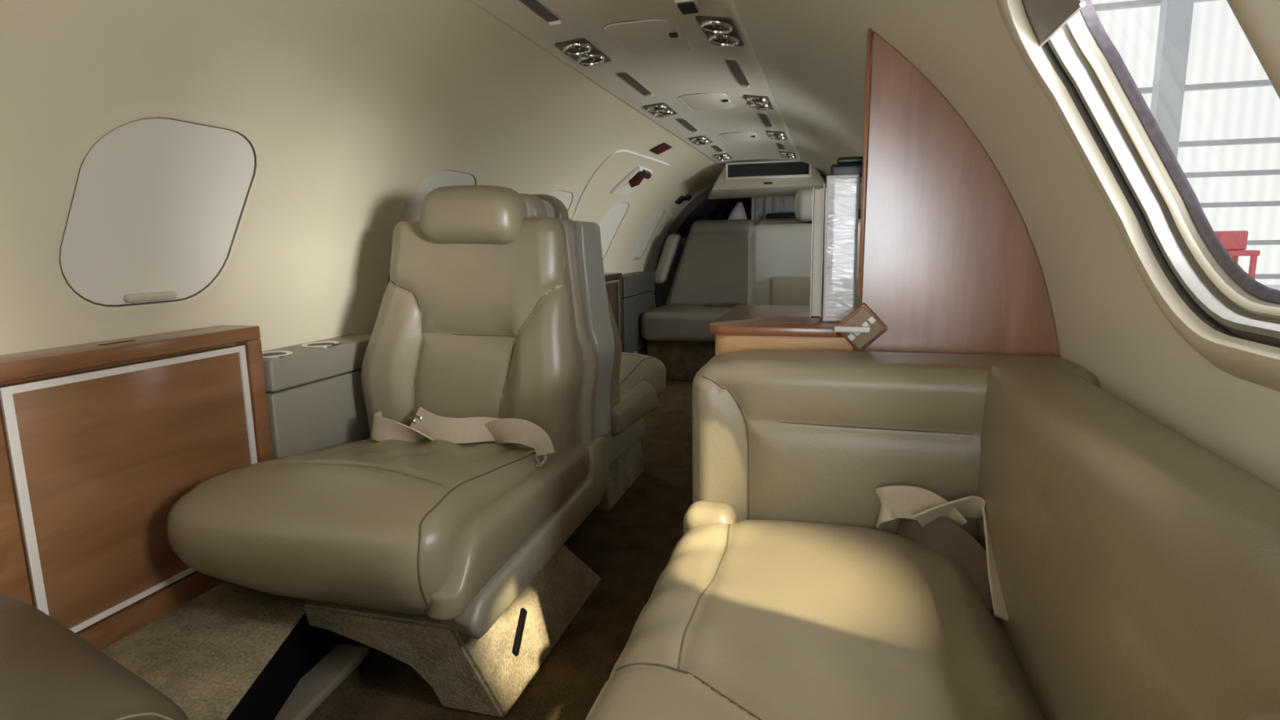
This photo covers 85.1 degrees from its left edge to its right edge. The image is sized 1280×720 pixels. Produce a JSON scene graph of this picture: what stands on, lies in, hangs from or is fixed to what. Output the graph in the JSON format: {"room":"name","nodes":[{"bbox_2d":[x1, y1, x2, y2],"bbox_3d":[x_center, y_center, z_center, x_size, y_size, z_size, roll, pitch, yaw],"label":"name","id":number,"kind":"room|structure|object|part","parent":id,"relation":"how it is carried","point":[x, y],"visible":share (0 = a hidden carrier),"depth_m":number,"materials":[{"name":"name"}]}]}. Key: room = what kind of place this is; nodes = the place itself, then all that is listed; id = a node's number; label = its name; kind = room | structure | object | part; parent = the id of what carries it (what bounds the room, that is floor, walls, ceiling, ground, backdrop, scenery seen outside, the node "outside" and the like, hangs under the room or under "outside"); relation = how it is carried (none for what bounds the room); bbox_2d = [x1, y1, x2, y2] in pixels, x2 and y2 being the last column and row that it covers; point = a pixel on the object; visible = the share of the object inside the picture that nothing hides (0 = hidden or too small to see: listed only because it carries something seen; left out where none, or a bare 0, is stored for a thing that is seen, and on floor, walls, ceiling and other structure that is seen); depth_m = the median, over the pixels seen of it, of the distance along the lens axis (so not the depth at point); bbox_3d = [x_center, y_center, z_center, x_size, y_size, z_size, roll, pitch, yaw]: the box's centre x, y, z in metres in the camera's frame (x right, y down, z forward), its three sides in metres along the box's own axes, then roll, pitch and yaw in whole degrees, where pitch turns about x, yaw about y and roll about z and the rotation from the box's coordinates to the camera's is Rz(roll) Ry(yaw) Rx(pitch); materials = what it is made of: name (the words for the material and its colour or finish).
{"room":"aircraft cabin","nodes":[
{"label":"aircraft cabin","id":0,"kind":"room"},
{"bbox_2d":[101,581,370,719],"bbox_3d":[-0.896,0.664,0.417,0.450,0.180,2.300,2,10,15],"label":"floor","id":1,"kind":"structure","parent":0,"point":[232,651],"depth_m":1.11,"materials":[{"name":"beige carpet"}]},
{"bbox_2d":[0,593,188,719],"bbox_3d":[-0.816,0.187,0.443,0.566,0.751,0.746,5,11,32],"label":"seat","id":2,"kind":"object","parent":1,"relation":"on","point":[48,671],"visible":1,"depth_m":0.65,"materials":[{"name":"leather"}]},
{"bbox_2d":[0,0,724,355],"bbox_3d":[-0.408,-0.136,1.996,0.565,1.258,5.820,2,10,15],"label":"wall","id":3,"kind":"structure","parent":0,"point":[353,101],"depth_m":1.39,"materials":[{"name":"beige plastic"}]},
{"bbox_2d":[0,324,273,650],"bbox_3d":[-0.867,0.209,1.196,0.095,0.483,0.513,2,10,15],"label":"cabinet","id":4,"kind":"object","parent":3,"relation":"attached to","point":[100,442],"visible":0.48,"depth_m":1.12,"materials":[{"name":"brown wood"}]},
{"bbox_2d":[37,100,270,324],"bbox_3d":[-0.797,-0.242,1.198,0.191,0.351,0.380,2,10,15],"label":"window","id":5,"kind":"structure","parent":3,"relation":"in","point":[152,218],"depth_m":1.17,"materials":[{"name":"plastic"}]},
{"bbox_3d":[-0.869,-0.113,1.240,0.015,0.014,0.092,2,10,15],"label":"shade pull","id":6,"kind":"part","parent":5,"relation":"part of","materials":[{"name":"beige plastic"}]},
{"bbox_2d":[60,118,254,304],"bbox_3d":[-0.805,-0.246,1.200,0.160,0.295,0.314,2,10,15],"label":"shade","id":7,"kind":"object","parent":5,"relation":"attached to","point":[154,211],"depth_m":1.18,"materials":[{"name":"plastic"}]},
{"bbox_2d":[262,333,371,458],"bbox_3d":[-0.742,0.157,1.642,0.117,0.396,0.407,2,10,15],"label":"ledge","id":8,"kind":"object","parent":3,"relation":"attached to","point":[316,401],"visible":0.43,"depth_m":1.54,"materials":[{"name":"grey plastic"}]},
{"bbox_3d":[-0.744,-0.002,1.615,0.117,0.067,0.407,2,10,15],"label":"rail","id":9,"kind":"part","parent":8,"relation":"part of","materials":[{"name":"grey plastic"}]},
{"bbox_3d":[-0.731,0.194,1.645,0.088,0.321,0.407,2,10,15],"label":"panel","id":10,"kind":"part","parent":8,"relation":"part of","materials":[{"name":"grey plastic"}]},
{"bbox_2d":[274,644,369,719],"bbox_3d":[-0.593,0.591,0.952,0.067,0.020,0.700,1,10,10],"label":"trim","id":11,"kind":"structure","parent":3,"relation":"attached to","point":[328,673],"depth_m":1.18,"materials":[{"name":"metal"}]},
{"bbox_2d":[306,665,360,719],"bbox_3d":[-0.634,0.630,0.969,0.040,0.060,0.700,2,10,15],"label":"trim","id":12,"kind":"structure","parent":3,"relation":"attached to","point":[353,680],"depth_m":1.24,"materials":[{"name":"brown carpet"}]},
{"bbox_2d":[381,160,483,283],"bbox_3d":[-0.574,-0.377,1.992,0.191,0.351,0.380,2,10,15],"label":"window","id":13,"kind":"structure","parent":3,"relation":"in","point":[447,173],"depth_m":1.87,"materials":[{"name":"plastic"}]},
{"bbox_2d":[388,169,475,266],"bbox_3d":[-0.582,-0.382,1.993,0.160,0.295,0.314,2,10,15],"label":"shade","id":14,"kind":"object","parent":13,"relation":"attached to","point":[430,180],"depth_m":1.88,"materials":[{"name":"plastic"}]},
{"bbox_2d":[99,126,788,271],"bbox_3d":[0.099,-0.117,2.531,1.419,1.700,7.100,2,10,15],"label":"trim","id":15,"kind":"structure","parent":3,"relation":"attached to","point":[723,164],"depth_m":4.66,"materials":[{"name":"beige plastic"}]},
{"bbox_2d":[544,183,577,214],"bbox_3d":[-0.361,-0.507,2.752,0.191,0.351,0.380,2,10,15],"label":"window","id":16,"kind":"structure","parent":3,"relation":"in","point":[566,194],"depth_m":2.74,"materials":[{"name":"plastic"}]},
{"bbox_2d":[548,191,572,209],"bbox_3d":[-0.369,-0.511,2.753,0.160,0.295,0.314,2,10,15],"label":"shade","id":17,"kind":"object","parent":16,"relation":"attached to","point":[565,197],"depth_m":2.75,"materials":[{"name":"plastic"}]},
{"bbox_2d":[604,272,622,351],"bbox_3d":[-0.203,-0.194,3.561,0.095,0.483,0.480,2,10,15],"label":"cabinet","id":18,"kind":"object","parent":3,"relation":"attached to","point":[613,281],"visible":0.25,"depth_m":3.69,"materials":[{"name":"brown wood"}]},
{"bbox_3d":[-0.160,-0.205,3.556,0.004,0.391,0.385,2,10,15],"label":"edge trim","id":19,"kind":"part","parent":18,"relation":"part of","materials":[{"name":"metal"}]},
{"bbox_2d":[597,196,632,262],"bbox_3d":[-0.148,-0.636,3.512,0.191,0.351,0.380,2,10,15],"label":"window","id":20,"kind":"structure","parent":3,"relation":"in","point":[610,223],"depth_m":3.53,"materials":[{"name":"plastic"}]},
{"bbox_2d":[571,149,669,220],"bbox_3d":[-0.153,-0.591,3.155,0.419,0.632,0.736,2,10,15],"label":"door","id":21,"kind":"structure","parent":3,"relation":"in","point":[639,174],"depth_m":3.15,"materials":[{"name":"plastic"}]},
{"bbox_3d":[-0.037,-0.837,3.268,0.137,0.115,0.260,2,10,15],"label":"handle plate","id":22,"kind":"part","parent":21,"relation":"part of","materials":[{"name":"plastic"}]},
{"bbox_3d":[-0.013,-0.830,3.194,0.080,0.077,0.053,2,10,15],"label":"handle","id":23,"kind":"part","parent":21,"relation":"part of","materials":[{"name":"red plastic"}]},
{"bbox_2d":[622,271,654,353],"bbox_3d":[-0.048,-0.286,4.112,0.117,0.440,0.660,2,10,15],"label":"cabinet","id":24,"kind":"object","parent":3,"relation":"attached to","point":[637,287],"visible":0.69,"depth_m":3.99,"materials":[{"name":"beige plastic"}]},
{"bbox_3d":[-0.050,-0.446,4.085,0.117,0.115,0.660,2,10,15],"label":"rail","id":25,"kind":"part","parent":24,"relation":"part of","materials":[{"name":"beige plastic"}]},
{"bbox_2d":[630,204,667,264],"bbox_3d":[0.060,-0.762,4.253,0.191,0.351,0.380,2,10,15],"label":"window","id":26,"kind":"structure","parent":3,"relation":"in","point":[641,243],"depth_m":4.25,"materials":[{"name":"plastic"}]},
{"bbox_2d":[649,142,671,154],"bbox_3d":[0.090,-0.915,3.013,0.069,0.034,0.150,2,10,15],"label":"exit sign","id":27,"kind":"object","parent":3,"relation":"attached to","point":[663,147],"visible":1,"depth_m":3.00,"materials":[{"name":"red plastic"}]},
{"bbox_2d":[674,194,692,204],"bbox_3d":[0.276,-1.020,4.417,0.072,0.065,0.210,2,10,15],"label":"coat hook","id":28,"kind":"object","parent":3,"relation":"attached to","point":[686,197],"visible":1,"depth_m":4.37,"materials":[{"name":"black plastic"}]},
{"bbox_3d":[0.254,-1.005,4.373,0.055,0.051,0.110,2,10,15],"label":"plate","id":29,"kind":"part","parent":28,"relation":"part of","materials":[{"name":"black plastic"}]},
{"bbox_2d":[679,237,687,244],"bbox_3d":[0.943,-0.880,5.095,1.220,0.040,1.230,2,10,15],"label":"shelf","id":30,"kind":"object","parent":3,"relation":"attached to","point":[683,240],"visible":0.02,"depth_m":4.65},
{"bbox_2d":[728,201,747,219],"bbox_3d":[0.655,-0.974,4.681,0.159,0.170,0.159,2,10,15],"label":"cloth bag","id":31,"kind":"object","parent":30,"relation":"on","point":[738,212],"visible":0.54,"depth_m":4.64,"materials":[{"name":"grey fabric"}]},
{"bbox_2d":[765,212,795,218],"bbox_3d":[0.938,-0.877,4.513,0.240,0.145,0.120,2,10,15],"label":"luggage","id":32,"kind":"object","parent":30,"relation":"on","point":[770,215],"visible":0.26,"depth_m":4.46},
{"bbox_2d":[653,183,860,307],"bbox_3d":[0.995,-0.711,5.189,1.539,1.264,1.180,2,10,15],"label":"trim","id":33,"kind":"structure","parent":3,"relation":"attached to","point":[700,208],"depth_m":4.92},
{"bbox_2d":[751,195,795,225],"bbox_3d":[0.918,-0.995,4.625,0.355,0.300,0.042,2,10,15],"label":"hanging cloth","id":34,"kind":"object","parent":3,"relation":"hanging from","point":[761,206],"visible":0.34,"depth_m":4.63,"materials":[{"name":"grey fabric"}]},
{"bbox_2d":[321,380,693,719],"bbox_3d":[0.062,0.498,1.973,1.220,0.030,5.820,2,10,15],"label":"floor","id":35,"kind":"structure","parent":0,"point":[628,545],"depth_m":1.59,"materials":[{"name":"brown carpet"}]},
{"bbox_2d":[166,185,607,717],"bbox_3d":[-0.446,0.113,1.405,0.566,0.931,0.746,2,10,15],"label":"seat","id":36,"kind":"object","parent":35,"relation":"on","point":[441,542],"visible":1,"depth_m":1.34,"materials":[{"name":"beige leather"}]},
{"bbox_2d":[168,438,555,614],"bbox_3d":[-0.475,0.263,1.362,0.518,0.212,0.600,2,10,15],"label":"seat cushion","id":37,"kind":"object","parent":36,"relation":"on","point":[384,524],"depth_m":1.11,"materials":[{"name":"beige leather"}]},
{"bbox_3d":[-0.393,-0.038,1.581,0.528,0.550,0.142,2,10,15],"label":"backrest","id":38,"kind":"part","parent":36,"relation":"part of","materials":[{"name":"beige leather"}]},
{"bbox_2d":[531,194,666,511],"bbox_3d":[-0.264,-0.018,2.179,0.572,0.931,0.845,2,10,15],"label":"seat","id":39,"kind":"object","parent":35,"relation":"on","point":[629,386],"visible":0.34,"depth_m":1.93,"materials":[{"name":"beige leather"}]},
{"bbox_3d":[-0.323,-0.099,1.940,0.528,0.550,0.311,2,10,15],"label":"backrest","id":40,"kind":"part","parent":39,"relation":"part of","materials":[{"name":"beige leather"}]},
{"bbox_2d":[619,351,666,396],"bbox_3d":[-0.223,0.101,2.317,0.518,0.212,0.600,2,10,15],"label":"seat cushion","id":41,"kind":"object","parent":39,"relation":"on","point":[640,375],"depth_m":2.31,"materials":[{"name":"beige leather"}]},
{"bbox_2d":[640,217,798,381],"bbox_3d":[0.567,-0.374,4.203,1.082,0.945,0.690,2,10,15],"label":"seat","id":42,"kind":"object","parent":35,"relation":"on","point":[710,279],"visible":0.52,"depth_m":4.33,"materials":[{"name":"leather"}]},
{"bbox_2d":[640,304,735,342],"bbox_3d":[0.572,-0.222,4.159,1.040,0.170,0.560,2,10,15],"label":"seat cushion","id":43,"kind":"object","parent":42,"relation":"on","point":[666,322],"depth_m":3.99,"materials":[{"name":"leather"}]},
{"bbox_3d":[0.449,-0.613,4.431,0.545,0.545,0.239,2,10,15],"label":"backrest","id":44,"kind":"part","parent":42,"relation":"part of","materials":[{"name":"leather"}]},
{"bbox_3d":[0.933,-0.598,4.297,0.440,0.545,0.239,2,10,15],"label":"backrest","id":45,"kind":"part","parent":42,"relation":"part of","materials":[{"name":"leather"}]},
{"bbox_2d":[708,305,852,355],"bbox_3d":[0.275,0.245,1.342,0.236,0.668,0.382,2,10,15],"label":"credenza","id":46,"kind":"object","parent":35,"relation":"on","point":[742,327],"visible":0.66,"depth_m":1.13,"materials":[{"name":"brown wood"}]},
{"bbox_2d":[809,184,826,317],"bbox_3d":[0.337,-0.205,1.314,0.019,0.228,0.218,2,10,15],"label":"panel","id":47,"kind":"object","parent":46,"relation":"on","point":[819,207],"visible":0.95,"depth_m":1.22,"materials":[{"name":"white plastic"}]},
{"bbox_2d":[822,173,859,321],"bbox_3d":[0.359,-0.199,1.248,0.051,0.236,0.253,2,10,15],"label":"glass panel","id":48,"kind":"object","parent":46,"relation":"on","point":[842,191],"visible":0.89,"depth_m":1.13,"materials":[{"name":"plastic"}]},
{"bbox_2d":[830,155,867,183],"bbox_3d":[0.375,-0.335,1.232,0.072,0.034,0.150,2,10,15],"label":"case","id":49,"kind":"object","parent":48,"relation":"on","point":[845,165],"visible":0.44,"depth_m":1.17,"materials":[{"name":"black plastic"}]},
{"bbox_3d":[0.377,-0.346,1.230,0.057,0.012,0.130,2,10,15],"label":"lid","id":50,"kind":"part","parent":49,"relation":"part of","materials":[{"name":"black plastic"}]},
{"bbox_2d":[747,187,862,351],"bbox_3d":[0.684,-0.142,2.692,0.480,0.978,0.795,2,10,15],"label":"seat","id":51,"kind":"object","parent":35,"relation":"on","point":[780,251],"visible":0.16,"depth_m":2.33,"materials":[{"name":"beige leather"}]},
{"bbox_3d":[0.646,-0.231,2.506,0.460,0.535,0.140,2,10,15],"label":"backrest","id":52,"kind":"part","parent":51,"relation":"part of","materials":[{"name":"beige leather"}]},
{"bbox_2d":[585,348,1279,719],"bbox_3d":[0.228,0.379,0.629,0.532,0.640,1.035,2,10,15],"label":"sofa","id":53,"kind":"object","parent":35,"relation":"on","point":[867,535],"visible":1,"depth_m":0.68,"materials":[{"name":"beige leather"}]},
{"bbox_2d":[683,501,736,534],"bbox_3d":[0.100,0.242,0.999,0.073,0.072,0.063,2,10,15],"label":"cushion","id":54,"kind":"object","parent":53,"relation":"on","point":[723,513],"depth_m":0.98,"materials":[{"name":"beige leather"}]},
{"bbox_2d":[585,520,1045,719],"bbox_3d":[0.162,0.392,0.577,0.432,0.226,0.895,2,10,15],"label":"seat cushion","id":55,"kind":"object","parent":53,"relation":"on","point":[744,620],"depth_m":0.69,"materials":[{"name":"beige leather"}]},
{"bbox_3d":[0.348,0.300,1.042,0.526,0.616,0.162,2,10,15],"label":"arm","id":56,"kind":"part","parent":53,"relation":"part of","materials":[{"name":"beige leather"}]},
{"bbox_3d":[0.392,0.232,0.490,0.141,0.310,0.905,2,10,15],"label":"backrest","id":57,"kind":"part","parent":53,"relation":"part of","materials":[{"name":"beige leather"}]},
{"bbox_2d":[857,27,1059,356],"bbox_3d":[0.483,0.055,1.073,0.293,1.085,0.034,2,10,15],"label":"divider panel","id":58,"kind":"object","parent":35,"relation":"on","point":[948,263],"visible":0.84,"depth_m":1.02,"materials":[{"name":"brown wood"}]},
{"bbox_2d":[834,302,888,351],"bbox_3d":[0.338,-0.048,1.065,0.079,0.077,0.028,2,10,15],"label":"switch plate","id":59,"kind":"object","parent":58,"relation":"attached to","point":[862,326],"visible":0.98,"depth_m":1.06,"materials":[{"name":"red wood"}]},
{"bbox_2d":[468,0,800,163],"bbox_3d":[-0.025,-0.679,1.407,0.473,0.024,5.080,2,10,15],"label":"ceiling","id":60,"kind":"structure","parent":0,"point":[704,69],"depth_m":1.76,"materials":[{"name":"beige plastic"}]},
{"bbox_2d":[518,0,561,26],"bbox_3d":[-0.209,-0.655,1.264,0.033,0.012,0.294,2,10,15],"label":"ceiling vent","id":61,"kind":"object","parent":60,"relation":"in","point":[537,6],"visible":1,"depth_m":1.34,"materials":[{"name":"white plastic"}]},
{"bbox_2d":[554,38,611,66],"bbox_3d":[-0.130,-0.715,1.628,0.072,0.018,0.196,2,10,15],"label":"recessed light","id":62,"kind":"object","parent":60,"relation":"in","point":[580,50],"visible":1,"depth_m":1.60,"materials":[{"name":"silver metal"}]},
{"bbox_2d":[578,53,590,58],"bbox_3d":[-0.130,-0.712,1.629,0.020,0.010,0.028,2,10,15],"label":"switch","id":63,"kind":"object","parent":62,"relation":"attached to","point":[581,55],"depth_m":1.62,"materials":[{"name":"silver metal"}]},
{"bbox_2d":[615,71,653,97],"bbox_3d":[-0.013,-0.774,1.962,0.033,0.012,0.294,2,10,15],"label":"ceiling vent","id":64,"kind":"object","parent":60,"relation":"in","point":[625,76],"visible":1,"depth_m":1.95,"materials":[{"name":"white plastic"}]},
{"bbox_2d":[602,19,693,57],"bbox_3d":[0.024,-0.709,1.546,0.163,0.010,0.271,2,10,15],"label":"door","id":65,"kind":"structure","parent":60,"relation":"attached to","point":[641,37],"depth_m":1.52,"materials":[{"name":"beige plastic"}]},
{"bbox_2d":[643,102,676,117],"bbox_3d":[0.069,-0.836,2.338,0.072,0.018,0.196,2,10,15],"label":"recessed light","id":66,"kind":"object","parent":60,"relation":"in","point":[659,109],"visible":1,"depth_m":2.31,"materials":[{"name":"silver metal"}]},
{"bbox_2d":[675,117,697,133],"bbox_3d":[0.181,-0.891,2.651,0.033,0.012,0.294,2,10,15],"label":"ceiling vent","id":67,"kind":"object","parent":60,"relation":"in","point":[682,121],"visible":1,"depth_m":2.64,"materials":[{"name":"white plastic"}]},
{"bbox_2d":[674,0,701,14],"bbox_3d":[0.090,-0.664,1.309,0.040,0.011,0.064,2,10,15],"label":"switch","id":68,"kind":"object","parent":60,"relation":"attached to","point":[685,6],"visible":1,"depth_m":1.30,"materials":[{"name":"black plastic"}]},
{"bbox_2d":[688,135,712,145],"bbox_3d":[0.266,-0.955,3.038,0.072,0.018,0.196,2,10,15],"label":"recessed light","id":69,"kind":"object","parent":60,"relation":"in","point":[703,140],"visible":1,"depth_m":3.01,"materials":[{"name":"silver metal"}]},
{"bbox_2d":[677,93,736,111],"bbox_3d":[0.221,-0.828,2.247,0.163,0.010,0.271,2,10,15],"label":"door","id":70,"kind":"structure","parent":60,"relation":"attached to","point":[701,101],"depth_m":2.23,"materials":[{"name":"beige plastic"}]},
{"bbox_2d":[710,144,724,153],"bbox_3d":[0.370,-1.006,3.325,0.033,0.012,0.230,2,10,15],"label":"ceiling vent","id":71,"kind":"object","parent":60,"relation":"in","point":[717,148],"visible":1,"depth_m":3.32,"materials":[{"name":"white plastic"}]},
{"bbox_3d":[0.370,-1.007,3.324,0.026,0.004,0.220,2,10,15],"label":"panel","id":72,"kind":"part","parent":71,"relation":"part of","materials":[{"name":"grey plastic"}]},
{"bbox_2d":[695,15,742,46],"bbox_3d":[0.169,-0.685,1.462,0.072,0.022,0.196,2,10,15],"label":"recessed light","id":73,"kind":"object","parent":60,"relation":"in","point":[719,31],"visible":1,"depth_m":1.44,"materials":[{"name":"silver metal"}]},
{"bbox_2d":[714,33,725,38],"bbox_3d":[0.168,-0.683,1.463,0.020,0.011,0.028,2,10,15],"label":"switch","id":74,"kind":"object","parent":73,"relation":"attached to","point":[716,35],"depth_m":1.46,"materials":[{"name":"silver metal"}]},
{"bbox_2d":[713,153,732,160],"bbox_3d":[0.432,-1.056,3.630,0.072,0.018,0.196,2,10,15],"label":"recessed light","id":75,"kind":"object","parent":60,"relation":"in","point":[722,157],"visible":1,"depth_m":3.60,"materials":[{"name":"silver metal"}]},
{"bbox_2d":[724,57,751,88],"bbox_3d":[0.258,-0.750,1.827,0.033,0.015,0.294,2,10,15],"label":"ceiling vent","id":76,"kind":"object","parent":60,"relation":"in","point":[734,64],"visible":1,"depth_m":1.81,"materials":[{"name":"white plastic"}]},
{"bbox_2d":[718,132,760,142],"bbox_3d":[0.432,-0.956,3.000,0.163,0.010,0.271,2,10,15],"label":"door","id":77,"kind":"structure","parent":60,"relation":"attached to","point":[732,137],"depth_m":2.98,"materials":[{"name":"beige plastic"}]},
{"bbox_2d":[744,94,773,110],"bbox_3d":[0.377,-0.811,2.202,0.072,0.022,0.196,2,10,15],"label":"recessed light","id":78,"kind":"object","parent":60,"relation":"in","point":[757,102],"visible":1,"depth_m":2.17,"materials":[{"name":"silver metal"}]},
{"bbox_2d":[757,112,773,128],"bbox_3d":[0.457,-0.871,2.535,0.033,0.015,0.294,2,10,15],"label":"ceiling vent","id":79,"kind":"object","parent":60,"relation":"in","point":[763,117],"visible":1,"depth_m":2.52,"materials":[{"name":"white plastic"}]},
{"bbox_2d":[707,160,826,199],"bbox_3d":[0.740,-1.050,4.074,0.787,0.165,0.525,2,10,15],"label":"vent unit","id":80,"kind":"object","parent":60,"relation":"attached to","point":[784,177],"visible":0.83,"depth_m":3.85,"materials":[{"name":"white plastic"}]},
{"bbox_2d":[727,161,808,177],"bbox_3d":[0.704,-1.046,3.831,0.440,0.069,0.026,2,10,15],"label":"grille","id":81,"kind":"object","parent":80,"relation":"attached to","point":[748,169],"depth_m":3.82,"materials":[{"name":"black plastic"}]},
{"bbox_2d":[766,130,787,140],"bbox_3d":[0.569,-0.928,2.886,0.072,0.022,0.196,2,10,15],"label":"recessed light","id":82,"kind":"object","parent":60,"relation":"in","point":[779,135],"visible":1,"depth_m":2.85,"materials":[{"name":"silver metal"}]},
{"bbox_2d":[775,142,786,151],"bbox_3d":[0.652,-0.989,3.228,0.033,0.015,0.230,2,10,15],"label":"ceiling vent","id":83,"kind":"object","parent":60,"relation":"in","point":[780,145],"visible":1,"depth_m":3.22,"materials":[{"name":"white plastic"}]},
{"bbox_3d":[0.651,-0.989,3.227,0.026,0.006,0.220,2,10,15],"label":"panel","id":84,"kind":"part","parent":83,"relation":"part of","materials":[{"name":"grey plastic"}]},
{"bbox_2d":[779,151,795,158],"bbox_3d":[0.750,-1.038,3.530,0.072,0.022,0.196,2,10,15],"label":"recessed light","id":85,"kind":"object","parent":60,"relation":"in","point":[784,154],"visible":1,"depth_m":3.49,"materials":[{"name":"silver metal"}]},
{"bbox_2d":[744,205,751,219],"bbox_3d":[1.150,-0.668,5.752,1.298,1.299,0.001,2,10,15],"label":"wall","id":86,"kind":"structure","parent":0,"point":[748,211],"depth_m":5.73,"materials":[{"name":"black"}]},
{"bbox_2d":[733,0,1279,491],"bbox_3d":[0.716,-0.199,2.312,0.520,1.244,4.600,2,10,15],"label":"wall","id":87,"kind":"structure","parent":0,"point":[811,55],"depth_m":0.82,"materials":[{"name":"beige plastic"}]},
{"bbox_2d":[995,0,1279,391],"bbox_3d":[0.361,-0.168,0.507,0.242,0.376,0.350,2,10,15],"label":"window","id":88,"kind":"structure","parent":87,"relation":"in","point":[1229,317],"depth_m":0.61,"materials":[{"name":"beige plastic"}]},
{"bbox_2d":[1022,0,1080,42],"bbox_3d":[0.308,-0.325,0.593,0.085,0.094,0.145,2,10,15],"label":"shade","id":89,"kind":"object","parent":88,"relation":"attached to","point":[1042,20],"depth_m":0.59,"materials":[{"name":"beige plastic"}]},
{"bbox_3d":[0.393,-0.171,0.497,0.167,0.285,0.264,2,10,15],"label":"pane frame","id":90,"kind":"part","parent":88,"relation":"part of","materials":[{"name":"beige plastic"}]},
{"label":"outside","id":91,"kind":"structure","parent":0,"visible":0},
{"bbox_3d":[3.505,1.582,1.443,15.000,0.100,16.100,2,10,15],"label":"floor","id":92,"kind":"structure","parent":91,"visible":0},
{"bbox_2d":[1092,0,1279,279],"bbox_3d":[7.723,-3.131,7.761,9.500,7.000,0.280,2,10,15],"label":"steel frame","id":93,"kind":"object","parent":92,"relation":"on","point":[1168,89],"visible":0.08,"depth_m":8.09,"materials":[{"name":"grey metal"}]},
{"bbox_2d":[1213,231,1260,279],"bbox_3d":[4.254,-0.022,5.143,0.235,1.830,0.290,2,10,15],"label":"stand","id":94,"kind":"object","parent":92,"relation":"on","point":[1235,242],"visible":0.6,"depth_m":4.89,"materials":[{"name":"red paint"}]},
{"bbox_3d":[4.375,0.048,5.242,0.028,1.655,0.028,2,10,15],"label":"leg","id":95,"kind":"part","parent":94,"relation":"part of","materials":[{"name":"red paint"}]},
{"bbox_2d":[1226,249,1260,256],"bbox_3d":[4.254,-0.770,5.016,0.210,0.038,0.290,2,10,15],"label":"tray","id":96,"kind":"object","parent":94,"relation":"on","point":[1232,252],"depth_m":4.88,"materials":[{"name":"red paint"}]},
{"bbox_3d":[4.311,0.087,5.014,0.028,1.655,0.028,2,10,15],"label":"leg","id":97,"kind":"part","parent":94,"relation":"part of","materials":[{"name":"red paint"}]},
{"bbox_2d":[1264,284,1279,290],"bbox_3d":[4.179,0.242,4.683,1.340,1.462,0.490,2,10,15],"label":"crate","id":98,"kind":"object","parent":92,"relation":"on","point":[1273,286],"visible":0.02,"depth_m":4.56,"materials":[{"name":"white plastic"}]},
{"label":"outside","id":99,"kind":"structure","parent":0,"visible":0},
{"bbox_2d":[1091,0,1279,284],"bbox_3d":[7.776,-3.411,7.919,10.500,7.500,0.100,2,10,15],"label":"wall","id":100,"kind":"structure","parent":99,"point":[1220,51],"depth_m":8.25,"materials":[{"name":"white metal"}]}
]}

